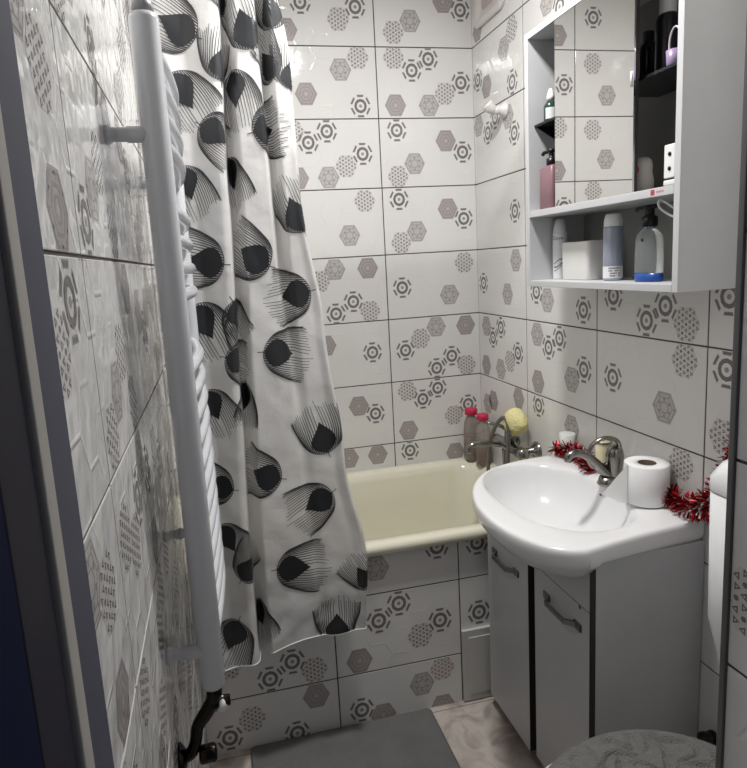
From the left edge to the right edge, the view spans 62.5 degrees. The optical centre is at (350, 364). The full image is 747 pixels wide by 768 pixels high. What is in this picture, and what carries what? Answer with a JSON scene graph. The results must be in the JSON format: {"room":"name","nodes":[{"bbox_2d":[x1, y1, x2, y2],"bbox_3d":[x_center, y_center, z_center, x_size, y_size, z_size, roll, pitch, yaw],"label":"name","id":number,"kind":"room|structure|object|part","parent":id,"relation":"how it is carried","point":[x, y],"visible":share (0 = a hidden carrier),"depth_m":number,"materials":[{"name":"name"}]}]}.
{"room":"bathroom","nodes":[
{"label":"bathroom","id":0,"kind":"room"},
{"bbox_2d":[9,0,209,767],"bbox_3d":[-0.466,0.003,1.304,0.100,2.550,1.950,-5,9,-12],"label":"wall","id":1,"kind":"structure","parent":0,"point":[74,57],"depth_m":0.77,"materials":[{"name":"white tile"}]},
{"bbox_2d":[0,497,42,767],"bbox_3d":[-0.145,0.367,0.204,0.054,2.030,0.360,-5,9,-12],"label":"door","id":2,"kind":"structure","parent":1,"relation":"in","point":[19,739],"depth_m":0.31,"materials":[{"name":"blue paint"}]},
{"bbox_2d":[0,0,113,767],"bbox_3d":[-0.204,0.334,0.428,0.080,2.050,0.148,-5,9,-12],"label":"door frame","id":3,"kind":"structure","parent":1,"relation":"attached to","point":[38,494],"depth_m":0.39,"materials":[{"name":"painted wood"}]},
{"bbox_2d":[103,0,230,767],"bbox_3d":[-0.345,0.055,1.228,0.114,1.266,0.547,-5,9,-12],"label":"towel radiator","id":4,"kind":"object","parent":1,"relation":"attached to","point":[157,95],"visible":1,"depth_m":0.99,"materials":[{"name":"metal"}]},
{"bbox_3d":[-0.271,0.024,0.984,0.043,1.088,0.043,-5,9,-12],"label":"post","id":5,"kind":"part","parent":4,"relation":"part of","materials":[{"name":"metal"}]},
{"bbox_3d":[-0.382,-0.048,1.466,0.043,1.088,0.043,-5,9,-12],"label":"post","id":6,"kind":"part","parent":4,"relation":"part of","materials":[{"name":"metal"}]},
{"bbox_2d":[210,696,544,767],"bbox_3d":[0.295,1.215,1.376,1.387,0.050,2.700,-5,9,-12],"label":"floor","id":7,"kind":"structure","parent":0,"point":[478,732],"depth_m":1.82,"materials":[{"name":"marble-look ceramic tile"},{"name":"grout"}]},
{"bbox_2d":[203,538,489,754],"bbox_3d":[0.140,0.829,1.925,1.187,0.552,0.060,-5,9,-12],"label":"bath panel","id":8,"kind":"object","parent":7,"relation":"on","point":[407,657],"visible":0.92,"depth_m":1.88,"materials":[{"name":"white tile"}]},
{"bbox_2d":[347,457,497,556],"bbox_3d":[0.070,0.688,2.186,1.181,0.418,0.680,-5,9,-12],"label":"bathtub","id":9,"kind":"object","parent":8,"relation":"on","point":[407,507],"visible":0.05,"depth_m":2.47,"materials":[{"name":"beige ceramic"}]},
{"bbox_2d":[464,407,477,460],"bbox_3d":[0.497,0.285,2.522,0.060,0.216,0.060,-5,9,-12],"label":"shampoo bottle","id":10,"kind":"object","parent":9,"relation":"on","point":[470,423],"visible":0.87,"depth_m":2.50,"materials":[{"name":"clear plastic"}]},
{"bbox_2d":[475,413,490,465],"bbox_3d":[0.530,0.298,2.459,0.056,0.206,0.056,-5,9,-12],"label":"shampoo bottle","id":11,"kind":"object","parent":9,"relation":"on","point":[482,429],"visible":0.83,"depth_m":2.44,"materials":[{"name":"clear plastic"}]},
{"bbox_2d":[461,624,492,701],"bbox_3d":[0.449,0.953,1.976,0.187,0.246,0.015,-5,9,-12],"label":"access hatch","id":12,"kind":"object","parent":8,"relation":"attached to","point":[476,661],"visible":0.56,"depth_m":1.96,"materials":[{"name":"plastic"}]},
{"bbox_2d":[251,708,460,767],"bbox_3d":[0.064,1.174,1.518,0.566,0.011,0.776,-5,9,-12],"label":"bath mat","id":13,"kind":"object","parent":7,"relation":"on","point":[414,739],"visible":1,"depth_m":1.80,"materials":[{"name":"grey fabric"}]},
{"bbox_2d":[487,532,704,766],"bbox_3d":[0.622,0.747,1.686,0.330,0.733,0.506,-5,9,-12],"label":"vanity cabinet","id":14,"kind":"object","parent":7,"relation":"on","point":[616,646],"visible":0.79,"depth_m":1.45,"materials":[{"name":"white plastic"}]},
{"bbox_3d":[0.432,0.566,1.756,0.023,0.019,0.158,-5,9,-12],"label":"handle","id":15,"kind":"part","parent":14,"relation":"part of","materials":[{"name":"metal"}]},
{"bbox_3d":[0.469,0.779,1.790,0.024,0.571,0.246,-5,9,-12],"label":"door","id":16,"kind":"part","parent":14,"relation":"part of","materials":[{"name":"white plastic"}]},
{"bbox_3d":[0.502,0.598,1.489,0.023,0.019,0.163,-5,9,-12],"label":"handle","id":17,"kind":"part","parent":14,"relation":"part of","materials":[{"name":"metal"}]},
{"bbox_3d":[0.532,0.819,1.539,0.016,0.566,0.243,-5,9,-12],"label":"door","id":18,"kind":"part","parent":14,"relation":"part of","materials":[{"name":"white plastic"}]},
{"bbox_3d":[0.511,0.480,1.488,0.015,0.118,0.252,-5,9,-12],"label":"fascia panel","id":19,"kind":"part","parent":14,"relation":"part of","materials":[{"name":"white plastic"}]},
{"bbox_2d":[472,455,703,577],"bbox_3d":[0.541,0.414,1.615,0.455,0.153,0.593,-5,9,-12],"label":"washbasin","id":20,"kind":"object","parent":14,"relation":"in","point":[554,517],"visible":0.95,"depth_m":1.51,"materials":[{"name":"ceramic"}]},
{"bbox_2d":[559,431,575,455],"bbox_3d":[0.669,0.245,1.897,0.048,0.067,0.048,-5,9,-12],"label":"cup","id":21,"kind":"object","parent":20,"relation":"on","point":[566,436],"visible":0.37,"depth_m":1.88,"materials":[{"name":"ceramic"}]},
{"bbox_2d":[545,440,596,472],"bbox_3d":[0.667,0.264,1.824,0.089,0.057,0.228,-5,9,-12],"label":"tinsel garland","id":22,"kind":"object","parent":20,"relation":"on","point":[558,448],"visible":0.68,"depth_m":1.84},
{"bbox_2d":[564,436,623,486],"bbox_3d":[0.652,0.259,1.636,0.167,0.138,0.056,-5,9,-12],"label":"tap","id":23,"kind":"object","parent":20,"relation":"on","point":[609,470],"visible":0.92,"depth_m":1.63,"materials":[{"name":"silver metal"}]},
{"bbox_3d":[0.643,0.275,1.641,0.150,0.106,0.030,-5,9,-8],"label":"spout","id":24,"kind":"part","parent":23,"relation":"part of","materials":[{"name":"silver metal"}]},
{"bbox_3d":[0.673,0.237,1.638,0.093,0.098,0.042,-5,9,-12],"label":"lever","id":25,"kind":"part","parent":23,"relation":"part of","materials":[{"name":"silver metal"}]},
{"bbox_2d":[595,440,611,462],"bbox_3d":[0.708,0.257,1.724,0.048,0.098,0.048,-5,9,-12],"label":"candle","id":26,"kind":"object","parent":20,"relation":"on","point":[600,448],"visible":0.52,"depth_m":1.71,"materials":[{"name":"beige wax"}]},
{"bbox_2d":[603,456,670,507],"bbox_3d":[0.705,0.291,1.510,0.154,0.100,0.103,-5,9,-12],"label":"toilet paper","id":27,"kind":"object","parent":20,"relation":"on","point":[643,481],"visible":0.98,"depth_m":1.48,"materials":[{"name":"paper"}]},
{"bbox_2d":[661,439,728,525],"bbox_3d":[0.777,0.219,1.370,0.092,0.279,0.428,-4,9,-4],"label":"tinsel garland","id":28,"kind":"object","parent":20,"relation":"on","point":[687,505],"visible":0.42,"depth_m":1.38},
{"bbox_2d":[545,459,727,767],"bbox_3d":[0.591,0.706,1.077,0.630,1.014,0.380,-5,9,-12],"label":"toilet","id":29,"kind":"object","parent":7,"relation":"on","point":[718,477],"visible":0.35,"depth_m":1.18,"materials":[{"name":"ceramic"},{"name":"grey plush fabric"},{"name":"plastic"}]},
{"bbox_2d":[548,729,715,767],"bbox_3d":[0.547,0.786,1.079,0.464,0.035,0.375,-5,9,-12],"label":"lid cover","id":30,"kind":"object","parent":29,"relation":"on","point":[635,748],"visible":0.94,"depth_m":1.20,"materials":[{"name":"grey fabric"}]},
{"bbox_3d":[0.791,0.220,1.051,0.160,0.072,0.324,-5,9,-12],"label":"cistern lid","id":31,"kind":"part","parent":29,"relation":"part of","materials":[{"name":"ceramic"}]},
{"bbox_2d":[279,0,480,471],"bbox_3d":[-0.067,-0.205,2.428,1.387,2.550,0.100,-5,9,-12],"label":"wall","id":32,"kind":"structure","parent":0,"point":[382,90],"depth_m":2.37,"materials":[{"name":"white tile"}]},
{"bbox_2d":[471,0,734,732],"bbox_3d":[0.786,-0.116,1.575,0.100,2.550,1.950,-5,9,-12],"label":"wall","id":33,"kind":"structure","parent":0,"point":[651,372],"depth_m":1.85,"materials":[{"name":"white tile"}]},
{"bbox_2d":[473,0,504,28],"bbox_3d":[0.484,-1.322,2.170,0.014,0.200,0.230,-5,9,-12],"label":"air vent","id":34,"kind":"object","parent":33,"relation":"in","point":[483,10],"visible":1,"depth_m":2.20,"materials":[{"name":"plastic"}]},
{"bbox_2d":[482,99,508,118],"bbox_3d":[0.498,-0.884,2.133,0.085,0.063,0.056,-5,9,-12],"label":"holder","id":35,"kind":"object","parent":33,"relation":"attached to","point":[489,107],"visible":1,"depth_m":2.12,"materials":[{"name":"white plastic"}]},
{"bbox_2d":[466,416,541,471],"bbox_3d":[0.532,0.310,2.198,0.212,0.265,0.222,-5,9,-12],"label":"mixer","id":36,"kind":"object","parent":33,"relation":"attached to","point":[509,444],"visible":0.73,"depth_m":2.19,"materials":[{"name":"silver metal"}]},
{"bbox_3d":[0.484,0.296,2.236,0.137,0.044,0.025,-5,9,-12],"label":"spout","id":37,"kind":"part","parent":36,"relation":"part of","materials":[{"name":"silver metal"}]},
{"bbox_3d":[0.537,0.242,2.197,0.101,0.079,0.038,-3,9,4],"label":"lever","id":38,"kind":"part","parent":36,"relation":"part of","materials":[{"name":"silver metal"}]},
{"bbox_2d":[502,448,505,464],"bbox_3d":[0.562,0.373,2.235,0.040,0.128,0.040,-5,9,-12],"label":"outlet","id":39,"kind":"object","parent":36,"relation":"attached to","point":[503,449],"depth_m":2.23,"materials":[{"name":"silver metal"}]},
{"bbox_2d":[503,408,527,435],"bbox_3d":[0.580,0.203,2.161,0.100,0.099,0.089,5,12,41],"label":"sponge","id":40,"kind":"object","parent":36,"relation":"on","point":[517,421],"visible":0.94,"depth_m":2.12,"materials":[{"name":"yellow plastic"}]},
{"bbox_2d":[524,0,746,292],"bbox_3d":[0.634,-0.517,1.440,0.175,0.668,0.583,-5,9,-12],"label":"upper cabinet","id":41,"kind":"object","parent":33,"relation":"attached to","point":[685,115],"visible":0.95,"depth_m":1.33,"materials":[{"name":"white plastic"}]},
{"bbox_2d":[534,116,554,138],"bbox_3d":[0.589,-0.604,1.646,0.152,0.091,0.106,-5,9,-12],"label":"corner shelf","id":42,"kind":"object","parent":41,"relation":"attached to","point":[543,129],"depth_m":1.68,"materials":[{"name":"black plastic"}]},
{"bbox_2d":[540,148,554,209],"bbox_3d":[0.542,-0.499,1.660,0.040,0.158,0.067,-5,9,-12],"label":"lotion bottle","id":43,"kind":"object","parent":41,"relation":"on","point":[547,173],"visible":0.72,"depth_m":1.64,"materials":[{"name":"pink plastic"}]},
{"bbox_2d":[544,88,554,120],"bbox_3d":[0.532,-0.688,1.635,0.036,0.085,0.036,-5,9,-12],"label":"dropper bottle","id":44,"kind":"object","parent":41,"relation":"on","point":[549,107],"visible":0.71,"depth_m":1.62,"materials":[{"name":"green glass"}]},
{"bbox_3d":[0.572,-0.558,1.713,0.174,0.668,0.016,-5,9,-12],"label":"panel","id":45,"kind":"part","parent":41,"relation":"part of","materials":[{"name":"white plastic"}]},
{"bbox_2d":[553,219,566,278],"bbox_3d":[0.585,-0.321,1.715,0.039,0.165,0.039,-5,9,-12],"label":"spray can","id":46,"kind":"object","parent":41,"relation":"on","point":[560,230],"visible":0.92,"depth_m":1.70,"materials":[{"name":"white metal"}]},
{"bbox_2d":[562,240,602,279],"bbox_3d":[0.620,-0.274,1.620,0.074,0.098,0.122,-5,9,-12],"label":"storage box","id":47,"kind":"object","parent":41,"relation":"on","point":[582,260],"visible":0.74,"depth_m":1.57,"materials":[{"name":"white plastic"}]},
{"bbox_3d":[0.614,-0.839,1.387,0.171,0.016,0.551,-5,9,-12],"label":"panel","id":48,"kind":"part","parent":41,"relation":"part of","materials":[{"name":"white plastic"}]},
{"bbox_3d":[0.553,-0.603,1.404,0.012,0.445,0.298,-5,9,-12],"label":"mirror door","id":49,"kind":"part","parent":41,"relation":"part of","materials":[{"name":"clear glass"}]},
{"bbox_3d":[0.652,-0.196,1.492,0.171,0.016,0.551,-5,9,-12],"label":"panel","id":50,"kind":"part","parent":41,"relation":"part of","materials":[{"name":"white plastic"}]},
{"bbox_2d":[529,185,673,217],"bbox_3d":[0.641,-0.383,1.461,0.171,0.017,0.551,-5,9,-12],"label":"shelf","id":51,"kind":"object","parent":41,"relation":"attached to","point":[623,200],"depth_m":1.44,"materials":[{"name":"white wood"}]},
{"bbox_2d":[603,213,623,280],"bbox_3d":[0.627,-0.279,1.469,0.045,0.156,0.046,-5,9,-12],"label":"spray can","id":52,"kind":"object","parent":41,"relation":"on","point":[613,230],"visible":1,"depth_m":1.45,"materials":[{"name":"blue metal"}]},
{"bbox_3d":[0.578,-0.586,1.264,0.004,0.030,0.004,-5,9,-12],"label":"handle","id":53,"kind":"part","parent":41,"relation":"part of","materials":[{"name":"white paint"}]},
{"bbox_3d":[0.718,-0.525,1.458,0.002,0.666,0.551,-5,9,-12],"label":"panel","id":54,"kind":"part","parent":41,"relation":"part of","materials":[{"name":"clear mirror"}]},
{"bbox_2d":[637,157,653,190],"bbox_3d":[0.644,-0.416,1.359,0.048,0.080,0.047,-5,9,-12],"label":"bottle","id":55,"kind":"object","parent":41,"relation":"on","point":[645,178],"visible":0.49,"depth_m":1.34,"materials":[{"name":"white plastic"}]},
{"bbox_2d":[639,30,654,77],"bbox_3d":[0.654,-0.668,1.351,0.032,0.116,0.025,-5,9,-12],"label":"perfume bottle","id":56,"kind":"object","parent":41,"relation":"on","point":[647,49],"visible":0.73,"depth_m":1.34,"materials":[{"name":"black glass"}]},
{"bbox_2d":[634,204,663,281],"bbox_3d":[0.650,-0.263,1.341,0.042,0.164,0.078,-5,9,-12],"label":"soap bottle","id":57,"kind":"object","parent":41,"relation":"on","point":[649,242],"visible":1,"depth_m":1.32,"materials":[{"name":"clear plastic"}]},
{"bbox_2d":[639,62,676,96],"bbox_3d":[0.672,-0.596,1.286,0.144,0.006,0.258,-5,9,-12],"label":"shelf","id":58,"kind":"object","parent":41,"relation":"attached to","point":[662,82],"depth_m":1.30,"materials":[{"name":"black wood"}]},
{"bbox_2d":[657,199,673,216],"bbox_3d":[0.636,-0.299,1.222,0.007,0.063,0.067,-7,10,-18],"label":"loop","id":59,"kind":"object","parent":41,"relation":"hanging from","point":[659,200],"visible":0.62,"depth_m":1.23,"materials":[{"name":"white plastic"}]},
{"bbox_2d":[654,0,677,70],"bbox_3d":[0.665,-0.692,1.289,0.047,0.181,0.047,-5,9,-12],"label":"spray can","id":60,"kind":"object","parent":41,"relation":"on","point":[667,19],"visible":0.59,"depth_m":1.27,"materials":[{"name":"black metal"}]},
{"bbox_2d":[666,25,677,65],"bbox_3d":[0.634,-0.622,1.202,0.032,0.075,0.032,-1,10,15],"label":"holder","id":61,"kind":"object","parent":41,"relation":"on","point":[671,54],"visible":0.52,"depth_m":1.20,"materials":[{"name":"purple plastic"}]},
{"bbox_2d":[666,47,677,65],"bbox_3d":[0.635,-0.600,1.205,0.032,0.030,0.032,-5,9,-12],"label":"cup","id":62,"kind":"object","parent":61,"relation":"on","point":[671,54],"depth_m":1.20,"materials":[{"name":"plastic"}]},
{"bbox_3d":[0.633,-0.633,1.200,0.004,0.051,0.034,-5,9,-12],"label":"handle","id":63,"kind":"part","parent":61,"relation":"part of","materials":[{"name":"plastic"}]},
{"bbox_3d":[0.698,-0.477,1.166,0.174,0.668,0.016,-5,9,-12],"label":"panel","id":64,"kind":"part","parent":41,"relation":"part of","materials":[{"name":"white plastic"}]},
{"bbox_2d":[697,730,716,745],"bbox_3d":[0.832,0.906,1.430,0.059,0.085,0.071,-5,9,-12],"label":"water valve","id":65,"kind":"object","parent":33,"relation":"attached to","point":[710,736],"visible":0.35,"depth_m":1.43,"materials":[{"name":"black plastic"}]},
{"bbox_3d":[0.054,-0.978,1.524,1.187,0.052,0.052,-5,9,-12],"label":"curtain rod","id":66,"kind":"object","parent":33,"relation":"attached to","visible":0},
{"bbox_2d":[151,0,367,671],"bbox_3d":[-0.221,-0.071,1.591,0.474,1.815,0.068,-5,9,-12],"label":"shower curtain","id":67,"kind":"object","parent":66,"relation":"hanging from","point":[294,545],"visible":0.88,"depth_m":1.58,"materials":[{"name":"white printed polyester fabric"}]},
{"bbox_2d":[723,234,746,767],"bbox_3d":[0.406,0.067,0.594,1.287,2.550,0.176,-5,9,-12],"label":"wall","id":68,"kind":"structure","parent":0,"point":[735,738],"depth_m":0.71,"materials":[{"name":"white tile"}]},
{"bbox_2d":[715,16,746,767],"bbox_3d":[0.442,0.242,0.718,0.009,2.060,0.009,-5,9,-12],"label":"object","id":69,"kind":"object","parent":68,"relation":"attached to","point":[742,211],"visible":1,"depth_m":0.69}
]}

